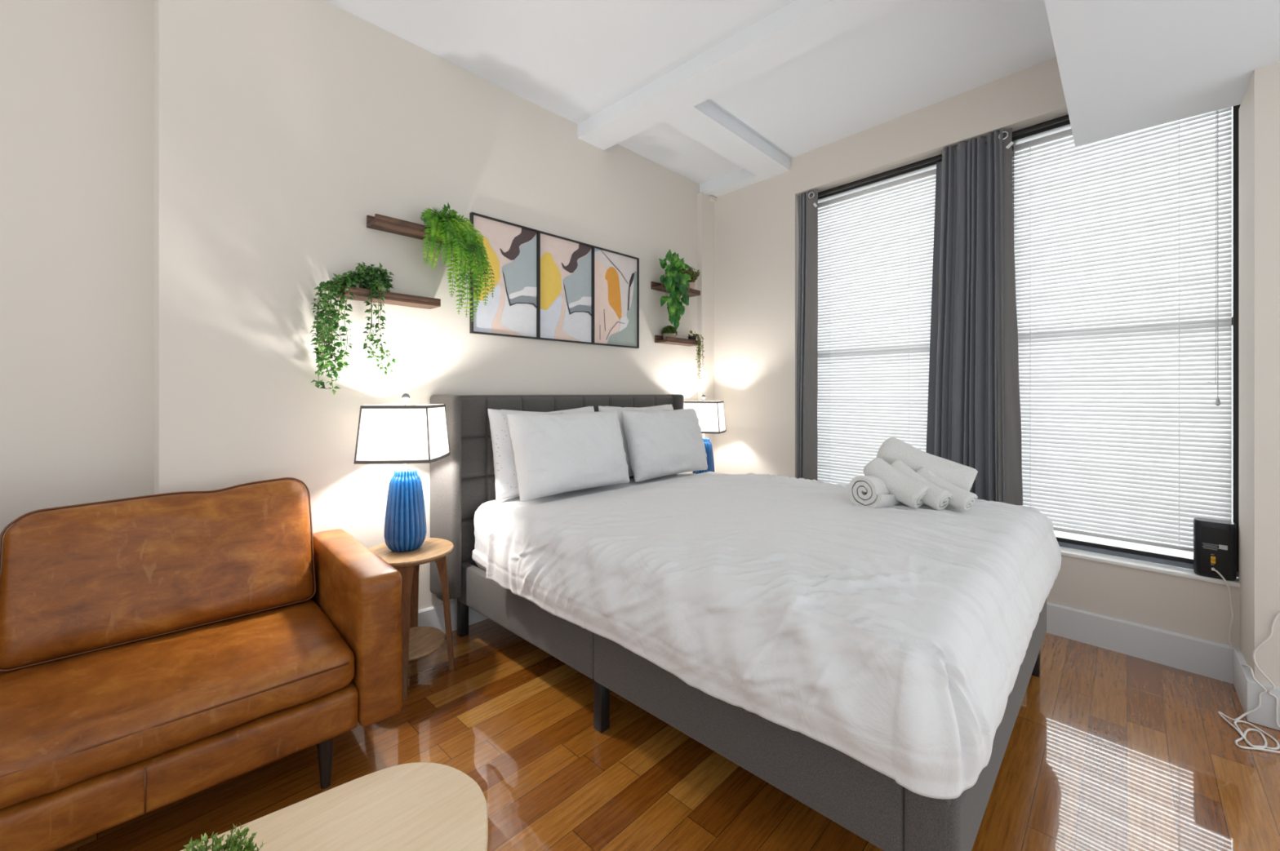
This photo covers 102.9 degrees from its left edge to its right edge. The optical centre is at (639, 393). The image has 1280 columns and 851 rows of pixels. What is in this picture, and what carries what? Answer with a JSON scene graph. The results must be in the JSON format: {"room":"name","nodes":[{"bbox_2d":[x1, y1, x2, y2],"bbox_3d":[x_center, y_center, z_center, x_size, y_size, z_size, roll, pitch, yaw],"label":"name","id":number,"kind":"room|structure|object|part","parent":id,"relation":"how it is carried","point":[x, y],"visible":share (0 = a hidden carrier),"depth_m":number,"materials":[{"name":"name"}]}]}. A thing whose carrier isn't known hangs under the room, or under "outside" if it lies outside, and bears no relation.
{"room":"studio apartment","nodes":[
{"label":"studio apartment","id":0,"kind":"room"},
{"bbox_2d":[0,0,153,566],"bbox_3d":[-2.776,-0.237,1.220,0.200,2.875,2.330,0,0,44],"label":"wall","id":1,"kind":"structure","parent":0,"point":[77,76],"depth_m":1.84,"materials":[{"name":"paint"}]},
{"bbox_2d":[153,0,699,610],"bbox_3d":[-0.595,-0.237,3.250,0.400,2.875,3.620,0,0,44],"label":"wall","id":2,"kind":"structure","parent":0,"point":[280,126],"depth_m":2.19,"materials":[{"name":"paint"}]},
{"bbox_2d":[337,285,440,309],"bbox_3d":[-1.130,-0.439,2.317,0.114,0.054,0.410,0,0,44],"label":"wall shelf","id":3,"kind":"object","parent":2,"relation":"attached to","point":[360,294],"visible":0.78,"depth_m":2.29,"materials":[{"name":"brown wood"}]},
{"bbox_2d":[309,262,395,395],"bbox_3d":[-1.208,-0.286,2.170,0.163,0.590,0.346,0,0,44],"label":"trailing vine","id":4,"kind":"object","parent":3,"relation":"on","point":[371,279],"visible":1,"depth_m":2.13,"materials":[{"name":"plant"}]},
{"bbox_2d":[359,277,378,288],"bbox_3d":[-1.192,-0.464,2.244,0.084,0.075,0.084,0,0,44],"label":"pot","id":5,"kind":"object","parent":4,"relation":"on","point":[363,283],"depth_m":2.20,"materials":[{"name":"plastic"}]},
{"bbox_2d":[366,213,462,244],"bbox_3d":[-1.047,-0.772,2.404,0.114,0.054,0.412,0,0,44],"label":"wall shelf","id":6,"kind":"object","parent":2,"relation":"attached to","point":[378,222],"visible":0.59,"depth_m":2.31,"materials":[{"name":"brown wood"}]},
{"bbox_2d":[419,203,494,321],"bbox_3d":[-0.889,-0.631,2.472,0.208,0.571,0.349,0,0,44],"label":"fern","id":7,"kind":"object","parent":6,"relation":"on","point":[448,224],"visible":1,"depth_m":2.42,"materials":[{"name":"green plant"}]},
{"bbox_2d":[417,599,488,634],"bbox_3d":[-0.617,1.125,2.926,0.016,0.150,3.120,0,0,44],"label":"baseboard","id":8,"kind":"structure","parent":2,"relation":"attached to","point":[433,616],"depth_m":2.53,"materials":[{"name":"paint"}]},
{"bbox_2d":[469,212,538,339],"bbox_3d":[-0.734,-0.625,2.797,0.023,0.626,0.416,0,0,44],"label":"framed print","id":9,"kind":"object","parent":2,"relation":"attached to","point":[512,249],"visible":0.95,"depth_m":2.81},
{"bbox_2d":[538,230,593,344],"bbox_3d":[-0.447,-0.625,3.098,0.023,0.626,0.416,0,0,44],"label":"framed print","id":10,"kind":"object","parent":2,"relation":"attached to","point":[566,265],"visible":1,"depth_m":3.09},
{"bbox_2d":[593,245,639,348],"bbox_3d":[-0.159,-0.625,3.400,0.023,0.626,0.418,0,0,44],"label":"framed print","id":11,"kind":"object","parent":2,"relation":"attached to","point":[615,274],"visible":1,"depth_m":3.39},
{"bbox_2d":[650,281,700,297],"bbox_3d":[0.270,-0.775,3.783,0.114,0.054,0.435,0,0,44],"label":"wall shelf","id":12,"kind":"object","parent":2,"relation":"attached to","point":[654,286],"visible":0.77,"depth_m":3.72,"materials":[{"name":"brown wood"}]},
{"bbox_2d":[658,248,691,329],"bbox_3d":[0.252,-0.734,3.621,0.217,0.567,0.246,0,0,9],"label":"pothos","id":13,"kind":"object","parent":12,"relation":"on","point":[675,281],"visible":1,"depth_m":3.60,"materials":[{"name":"plant"}]},
{"bbox_3d":[0.234,-0.724,3.633,0.122,0.448,0.192,0,0,44],"label":"stem","id":14,"kind":"part","parent":13,"relation":"part of","materials":[{"name":"green plant"}]},
{"bbox_2d":[682,266,700,288],"bbox_3d":[0.386,-0.865,3.884,0.164,0.205,0.141,0,0,-18],"label":"potted herb","id":15,"kind":"object","parent":12,"relation":"on","point":[694,275],"visible":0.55,"depth_m":3.85,"materials":[{"name":"plant"}]},
{"bbox_2d":[654,335,701,346],"bbox_3d":[0.287,-0.393,3.801,0.114,0.054,0.405,0,0,44],"label":"wall shelf","id":16,"kind":"object","parent":2,"relation":"attached to","point":[658,339],"visible":0.97,"depth_m":3.73,"materials":[{"name":"brown wood"}]},
{"bbox_2d":[661,325,677,339],"bbox_3d":[0.214,-0.438,3.716,0.118,0.115,0.131,0,0,44],"label":"planter","id":17,"kind":"object","parent":16,"relation":"on","point":[668,331],"visible":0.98,"depth_m":3.68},
{"bbox_3d":[0.213,-0.406,3.716,0.104,0.052,0.104,0,0,44],"label":"pot","id":18,"kind":"part","parent":17,"relation":"part of","materials":[{"name":"beige ceramic"}]},
{"bbox_2d":[688,330,704,386],"bbox_3d":[0.426,-0.268,3.893,0.131,0.430,0.088,0,0,44],"label":"trailing plant","id":19,"kind":"object","parent":16,"relation":"on","point":[695,336],"visible":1,"depth_m":3.87,"materials":[{"name":"plant"}]},
{"bbox_3d":[0.435,-0.254,3.872,0.082,0.388,0.047,0,0,19],"label":"stem","id":20,"kind":"part","parent":19,"relation":"part of","materials":[{"name":"green plant"}]},
{"bbox_2d":[54,618,1279,850],"bbox_3d":[0.035,1.250,1.557,4.100,0.100,5.700,0,0,44],"label":"floor","id":21,"kind":"structure","parent":0,"point":[1107,750],"depth_m":1.61,"materials":[{"name":"brown wood"}]},
{"bbox_2d":[0,477,402,850],"bbox_3d":[-1.655,0.762,1.319,1.761,0.876,0.764,0,0,-43],"label":"sofa","id":22,"kind":"object","parent":21,"relation":"on","point":[157,651],"visible":1,"depth_m":1.49,"materials":[{"name":"leather"}]},
{"bbox_2d":[0,479,313,669],"bbox_3d":[-1.556,0.556,1.720,0.755,0.455,0.261,0,0,-43],"label":"cushion","id":23,"kind":"object","parent":22,"relation":"on","point":[78,582],"depth_m":1.61,"materials":[{"name":"leather"}]},
{"bbox_2d":[0,599,354,810],"bbox_3d":[-1.604,0.841,1.265,1.490,0.162,0.607,0,0,-43],"label":"seat cushion","id":24,"kind":"object","parent":22,"relation":"on","point":[78,726],"depth_m":1.36,"materials":[{"name":"leather"}]},
{"bbox_3d":[-1.640,0.969,1.304,1.496,0.124,0.693,0,0,-43],"label":"seat","id":25,"kind":"part","parent":22,"relation":"part of","materials":[{"name":"leather"}]},
{"bbox_3d":[-0.960,1.113,1.558,0.052,0.175,0.052,0,0,-43],"label":"leg","id":26,"kind":"part","parent":22,"relation":"part of","materials":[{"name":"black wood"}]},
{"bbox_3d":[-1.065,0.805,1.875,0.140,0.471,0.764,0,0,-43],"label":"armrest","id":27,"kind":"part","parent":22,"relation":"part of","materials":[{"name":"leather"}]},
{"bbox_2d":[181,762,488,850],"bbox_3d":[-0.633,0.991,0.561,0.693,0.421,1.097,0,0,44],"label":"coffee table","id":28,"kind":"object","parent":21,"relation":"on","point":[420,806],"visible":0.96,"depth_m":0.94,"materials":[{"name":"brown wood"}]},
{"bbox_2d":[183,822,264,850],"bbox_3d":[-0.618,0.712,0.734,0.132,0.135,0.118,0,0,-34],"label":"boxwood","id":29,"kind":"object","parent":28,"relation":"on","point":[235,846],"visible":1,"depth_m":0.77,"materials":[{"name":"green plant"}]},
{"bbox_3d":[-0.620,0.698,0.734,0.113,0.090,0.115,0,0,44],"label":"stem","id":30,"kind":"part","parent":29,"relation":"part of","materials":[{"name":"green plant"}]},
{"bbox_2d":[368,537,454,699],"bbox_3d":[-0.985,0.933,2.175,0.360,0.533,0.360,0,0,28],"label":"side table","id":31,"kind":"object","parent":21,"relation":"on","point":[417,642],"visible":0.64,"depth_m":2.15,"materials":[{"name":"brown wood"}]},
{"bbox_2d":[353,393,450,552],"bbox_3d":[-1.004,0.333,2.185,0.315,0.667,0.315,0,0,-5],"label":"table lamp","id":32,"kind":"object","parent":31,"relation":"on","point":[406,433],"visible":1,"depth_m":2.07,"materials":[{"name":"white fabric"}]},
{"bbox_3d":[-1.004,0.166,2.185,0.312,0.231,0.312,0,0,-5],"label":"lamp shade","id":33,"kind":"part","parent":32,"relation":"part of","materials":[{"name":"white fabric"}]},
{"bbox_3d":[-0.945,0.946,2.046,0.074,0.509,0.092,0,0,-17],"label":"leg","id":34,"kind":"part","parent":31,"relation":"part of","materials":[{"name":"brown wood"}]},
{"bbox_3d":[-1.026,0.946,2.305,0.074,0.509,0.092,0,0,-17],"label":"leg","id":35,"kind":"part","parent":31,"relation":"part of","materials":[{"name":"brown wood"}]},
{"bbox_2d":[408,626,445,661],"bbox_3d":[-0.985,1.067,2.175,0.296,0.015,0.296,0,0,28],"label":"shelf","id":36,"kind":"object","parent":31,"relation":"attached to","point":[424,642],"depth_m":2.18,"materials":[{"name":"brown wood"}]},
{"bbox_3d":[-0.855,0.946,2.216,0.092,0.509,0.074,0,0,-17],"label":"leg","id":37,"kind":"part","parent":31,"relation":"part of","materials":[{"name":"brown wood"}]},
{"bbox_2d":[430,394,1046,850],"bbox_3d":[0.395,0.604,2.375,2.214,1.192,1.802,0,0,44],"label":"frame","id":38,"kind":"object","parent":21,"relation":"on","point":[868,803],"visible":0.2,"depth_m":1.62,"materials":[{"name":"grey fabric"}]},
{"bbox_3d":[-0.879,1.107,2.533,0.042,0.185,0.042,0,0,44],"label":"leg","id":39,"kind":"part","parent":38,"relation":"part of","materials":[{"name":"black paint"}]},
{"bbox_3d":[-0.516,0.931,2.179,1.004,0.187,0.050,0,0,44],"label":"rail","id":40,"kind":"part","parent":38,"relation":"part of","materials":[{"name":"grey fabric"}]},
{"bbox_3d":[-0.377,0.510,3.112,0.075,1.000,1.740,0,0,44],"label":"headboard","id":41,"kind":"part","parent":38,"relation":"part of","materials":[{"name":"grey fabric"}]},
{"bbox_3d":[-0.341,0.461,3.077,0.028,0.878,1.710,0,0,44],"label":"tufted panel","id":42,"kind":"part","parent":38,"relation":"part of","materials":[{"name":"grey fabric"}]},
{"bbox_2d":[471,472,693,571],"bbox_3d":[0.415,0.705,2.349,2.039,0.354,1.533,0,0,44],"label":"mattress","id":43,"kind":"object","parent":38,"relation":"on","point":[485,513],"visible":0.02,"depth_m":2.46,"materials":[{"name":"white fabric"}]},
{"bbox_2d":[487,406,594,500],"bbox_3d":[-0.483,0.297,2.729,0.199,0.442,0.689,0,0,44],"label":"pillow","id":44,"kind":"object","parent":43,"relation":"on","point":[505,473],"visible":0.19,"depth_m":2.49,"materials":[{"name":"white fabric"}]},
{"bbox_2d":[506,410,629,502],"bbox_3d":[-0.347,0.302,2.654,0.249,0.404,0.715,0,0,44],"label":"pillow","id":45,"kind":"object","parent":43,"relation":"on","point":[555,454],"visible":1,"depth_m":2.52,"materials":[{"name":"white fabric"}]},
{"bbox_2d":[598,404,673,476],"bbox_3d":[0.013,0.297,3.258,0.203,0.442,0.678,0,0,44],"label":"pillow","id":46,"kind":"object","parent":43,"relation":"on","point":[664,407],"visible":0.08,"depth_m":3.08,"materials":[{"name":"white fabric"}]},
{"bbox_2d":[621,408,707,482],"bbox_3d":[0.168,0.309,3.224,0.238,0.409,0.692,0,0,44],"label":"pillow","id":47,"kind":"object","parent":43,"relation":"on","point":[661,443],"visible":1,"depth_m":3.08,"materials":[{"name":"white fabric"}]},
{"bbox_2d":[485,471,1061,799],"bbox_3d":[0.582,0.621,2.191,1.806,0.358,1.833,0,0,44],"label":"duvet","id":48,"kind":"object","parent":43,"relation":"on","point":[895,640],"visible":0.93,"depth_m":1.39,"materials":[{"name":"white fabric"}]},
{"bbox_2d":[848,475,902,508],"bbox_3d":[1.020,0.405,2.120,0.317,0.150,0.156,0,0,-35],"label":"rolled towel","id":49,"kind":"object","parent":48,"relation":"on","point":[872,491],"visible":0.57,"depth_m":2.02,"materials":[{"name":"white fabric"}]},
{"bbox_2d":[863,457,928,508],"bbox_3d":[1.040,0.359,2.067,0.131,0.179,0.249,0,0,-36],"label":"rolled towel","id":50,"kind":"object","parent":48,"relation":"on","point":[910,492],"visible":0.92,"depth_m":2.01,"materials":[{"name":"white fabric"}]},
{"bbox_2d":[890,459,952,510],"bbox_3d":[1.120,0.365,2.050,0.110,0.180,0.244,0,0,-31],"label":"rolled towel","id":51,"kind":"object","parent":48,"relation":"on","point":[936,498],"visible":0.61,"depth_m":1.97,"materials":[{"name":"white fabric"}]},
{"bbox_2d":[875,437,977,492],"bbox_3d":[1.220,0.317,2.182,0.377,0.240,0.194,0,0,35],"label":"rolled towel","id":52,"kind":"object","parent":48,"relation":"on","point":[892,449],"visible":0.59,"depth_m":2.12,"materials":[{"name":"white fabric"}]},
{"bbox_2d":[915,466,977,510],"bbox_3d":[1.214,0.378,2.037,0.091,0.148,0.222,0,0,-33],"label":"rolled towel","id":53,"kind":"object","parent":48,"relation":"on","point":[963,500],"visible":0.69,"depth_m":1.98,"materials":[{"name":"white fabric"}]},
{"bbox_3d":[-0.138,1.107,1.825,0.042,0.185,0.042,0,0,44],"label":"leg","id":54,"kind":"part","parent":38,"relation":"part of","materials":[{"name":"black paint"}]},
{"bbox_3d":[0.218,0.931,1.479,1.021,0.187,0.050,0,0,44],"label":"rail","id":55,"kind":"part","parent":38,"relation":"part of","materials":[{"name":"grey fabric"}]},
{"bbox_3d":[1.157,0.932,1.646,0.104,0.190,1.592,0,0,44],"label":"foot rail","id":56,"kind":"part","parent":38,"relation":"part of","materials":[{"name":"grey fabric"}]},
{"bbox_3d":[1.683,1.107,2.182,0.042,0.185,0.042,0,0,44],"label":"leg","id":57,"kind":"part","parent":38,"relation":"part of","materials":[{"name":"black paint"}]},
{"bbox_2d":[1211,568,1279,753],"bbox_3d":[2.254,0.969,1.914,0.140,0.465,0.585,0,0,38],"label":"cable","id":58,"kind":"object","parent":21,"relation":"on","point":[1236,721],"visible":0.97,"depth_m":1.83,"materials":[{"name":"white plastic"}]},
{"bbox_3d":[0.503,0.933,3.806,0.360,0.533,0.360,0,0,34],"label":"side table","id":59,"kind":"object","parent":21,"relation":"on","visible":0},
{"bbox_2d":[683,395,726,474],"bbox_3d":[0.473,0.338,3.791,0.310,0.657,0.310,0,0,19],"label":"table lamp","id":60,"kind":"object","parent":59,"relation":"on","point":[710,415],"visible":0.46,"depth_m":3.66,"materials":[{"name":"white fabric"}]},
{"bbox_3d":[0.473,0.173,3.791,0.308,0.228,0.308,0,0,19],"label":"lamp shade","id":61,"kind":"part","parent":60,"relation":"part of","materials":[{"name":"white fabric"}]},
{"bbox_2d":[685,282,694,288],"bbox_3d":[0.382,-0.799,3.883,0.074,0.075,0.074,0,0,44],"label":"pot","id":62,"kind":"object","parent":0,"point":[691,285],"depth_m":3.85,"materials":[{"name":"ceramic"}]},
{"bbox_2d":[324,0,1056,183],"bbox_3d":[0.079,-1.725,1.169,4.700,0.100,6.200,0,0,44],"label":"ceiling","id":63,"kind":"structure","parent":0,"point":[574,60],"depth_m":2.52,"materials":[{"name":"paint"}]},
{"bbox_2d":[663,100,790,180],"bbox_3d":[0.630,-1.633,3.339,0.220,0.085,1.200,0,0,44],"label":"ceiling beam","id":64,"kind":"structure","parent":63,"relation":"attached to","point":[705,123],"depth_m":3.22,"materials":[{"name":"paint"}]},
{"bbox_2d":[577,0,911,150],"bbox_3d":[1.125,-1.633,1.884,3.975,0.085,0.220,0,0,44],"label":"ceiling beam","id":65,"kind":"structure","parent":63,"relation":"attached to","point":[800,26],"depth_m":2.47,"materials":[{"name":"paint"}]},
{"bbox_2d":[688,336,696,340],"bbox_3d":[0.400,-0.407,3.911,0.066,0.055,0.066,0,0,44],"label":"pot","id":66,"kind":"object","parent":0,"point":[694,338],"depth_m":3.88,"materials":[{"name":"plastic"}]},
{"bbox_2d":[697,57,1239,648],"bbox_3d":[1.680,-0.237,3.027,0.423,2.875,3.600,0,0,-42],"label":"wall","id":67,"kind":"structure","parent":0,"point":[756,225],"depth_m":3.64,"materials":[{"name":"paint"}]},
{"bbox_2d":[817,168,936,484],"bbox_3d":[1.516,-0.318,3.365,0.033,2.061,0.822,0,0,-42],"label":"blind","id":68,"kind":"object","parent":67,"relation":"attached to","point":[860,407],"visible":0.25,"depth_m":3.35,"materials":[{"name":"white plastic"}]},
{"bbox_3d":[1.322,-0.312,3.555,0.001,2.031,0.003,0,0,-42],"label":"ladder cord","id":69,"kind":"part","parent":68,"relation":"part of","materials":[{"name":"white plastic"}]},
{"bbox_3d":[1.672,-0.312,3.171,0.001,2.031,0.003,0,0,-42],"label":"ladder cord","id":70,"kind":"part","parent":68,"relation":"part of","materials":[{"name":"white fabric"}]},
{"bbox_2d":[817,154,942,203],"bbox_3d":[1.514,-0.316,3.364,0.115,2.192,0.923,0,0,-42],"label":"window","id":71,"kind":"structure","parent":67,"relation":"attached to","point":[931,166],"depth_m":3.28,"materials":[{"name":"black paint"}]},
{"bbox_2d":[817,115,1069,196],"bbox_3d":[1.830,-1.371,2.879,0.016,0.023,2.050,0,0,-42],"label":"curtain rod","id":72,"kind":"object","parent":67,"relation":"attached to","point":[1065,118],"visible":0.37,"depth_m":3.06,"materials":[{"name":"black paint"}]},
{"bbox_2d":[797,189,817,480],"bbox_3d":[1.168,-0.320,3.566,0.042,2.169,0.181,0,0,-40],"label":"curtain","id":73,"kind":"object","parent":72,"relation":"hanging from","point":[807,319],"visible":0.94,"depth_m":3.55,"materials":[{"name":"grey fabric"}]},
{"bbox_2d":[925,128,1022,506],"bbox_3d":[1.836,-0.320,2.845,0.081,2.169,0.491,0,0,-39],"label":"curtain","id":74,"kind":"object","parent":72,"relation":"hanging from","point":[974,417],"visible":0.91,"depth_m":2.80,"materials":[{"name":"grey fabric"}]},
{"bbox_2d":[1013,106,1231,552],"bbox_3d":[2.300,-0.318,2.495,0.044,2.061,0.776,0,0,-42],"label":"blind","id":75,"kind":"object","parent":67,"relation":"attached to","point":[1127,432],"visible":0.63,"depth_m":2.45,"materials":[{"name":"white plastic"}]},
{"bbox_3d":[2.081,-0.312,2.721,0.001,2.031,0.003,0,0,-42],"label":"ladder cord","id":76,"kind":"part","parent":75,"relation":"part of","materials":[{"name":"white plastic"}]},
{"bbox_3d":[2.304,0.704,2.499,0.026,0.018,0.776,0,0,-42],"label":"rail","id":77,"kind":"part","parent":75,"relation":"part of","materials":[{"name":"white"}]},
{"bbox_3d":[2.449,-0.312,2.317,0.001,2.031,0.003,0,0,-42],"label":"ladder cord","id":78,"kind":"part","parent":75,"relation":"part of","materials":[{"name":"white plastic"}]},
{"bbox_3d":[2.515,-0.636,2.236,0.038,1.384,0.016,0,0,44],"label":"lift cord","id":79,"kind":"part","parent":75,"relation":"part of","materials":[{"name":"grey plastic"}]},
{"bbox_2d":[1012,104,1240,577],"bbox_3d":[2.303,-0.316,2.497,0.115,2.192,0.863,0,0,-42],"label":"window","id":80,"kind":"structure","parent":67,"relation":"attached to","point":[1131,552],"depth_m":2.19,"materials":[{"name":"black paint"}]},
{"bbox_3d":[2.335,-0.315,2.525,0.030,0.036,0.779,0,0,-42],"label":"meeting rail","id":81,"kind":"part","parent":80,"relation":"part of","materials":[{"name":"black paint"}]},
{"bbox_2d":[1045,602,1239,684],"bbox_3d":[1.542,1.125,3.110,0.016,0.150,2.790,0,0,-42],"label":"baseboard","id":82,"kind":"structure","parent":67,"relation":"attached to","point":[1211,660],"depth_m":2.30,"materials":[{"name":"paint"}]},
{"bbox_2d":[1059,546,1239,587],"bbox_3d":[1.837,0.791,2.885,0.142,0.018,2.070,0,0,-42],"label":"window sill","id":83,"kind":"structure","parent":67,"relation":"attached to","point":[1099,557],"depth_m":2.33,"materials":[{"name":"paint"}]},
{"bbox_2d":[1193,517,1236,581],"bbox_3d":[2.452,0.664,2.178,0.093,0.236,0.122,0,0,-42],"label":"router","id":84,"kind":"object","parent":83,"relation":"on","point":[1215,541],"visible":0.99,"depth_m":2.15,"materials":[{"name":"black plastic"}]},
{"bbox_3d":[2.423,0.670,2.152,0.003,0.200,0.078,0,0,-42],"label":"panel","id":85,"kind":"part","parent":84,"relation":"part of","materials":[{"name":"black plastic"}]},
{"bbox_2d":[1239,62,1279,688],"bbox_3d":[2.652,0.010,1.713,0.800,2.380,0.360,0,0,44],"label":"wall","id":86,"kind":"structure","parent":0,"point":[1260,107],"depth_m":1.85,"materials":[{"name":"paint"}]},
{"bbox_2d":[1044,0,1279,146],"bbox_3d":[1.541,-1.427,0.948,1.280,0.495,2.900,0,0,44],"label":"soffit","id":87,"kind":"object","parent":86,"relation":"attached to","point":[1125,66],"depth_m":1.78,"materials":[{"name":"paint"}]},
{"bbox_2d":[1233,649,1279,731],"bbox_3d":[2.617,1.125,1.705,0.800,0.150,0.330,0,0,44],"label":"baseboard","id":88,"kind":"structure","parent":86,"relation":"attached to","point":[1247,691],"depth_m":1.85,"materials":[{"name":"paint"}]},
{"bbox_2d":[1252,612,1279,728],"bbox_3d":[2.300,0.964,1.721,0.291,0.474,0.111,0,0,44],"label":"cable","id":89,"kind":"object","parent":86,"relation":"attached to","point":[1269,637],"visible":1,"depth_m":1.82,"materials":[{"name":"white plastic"}]}
]}

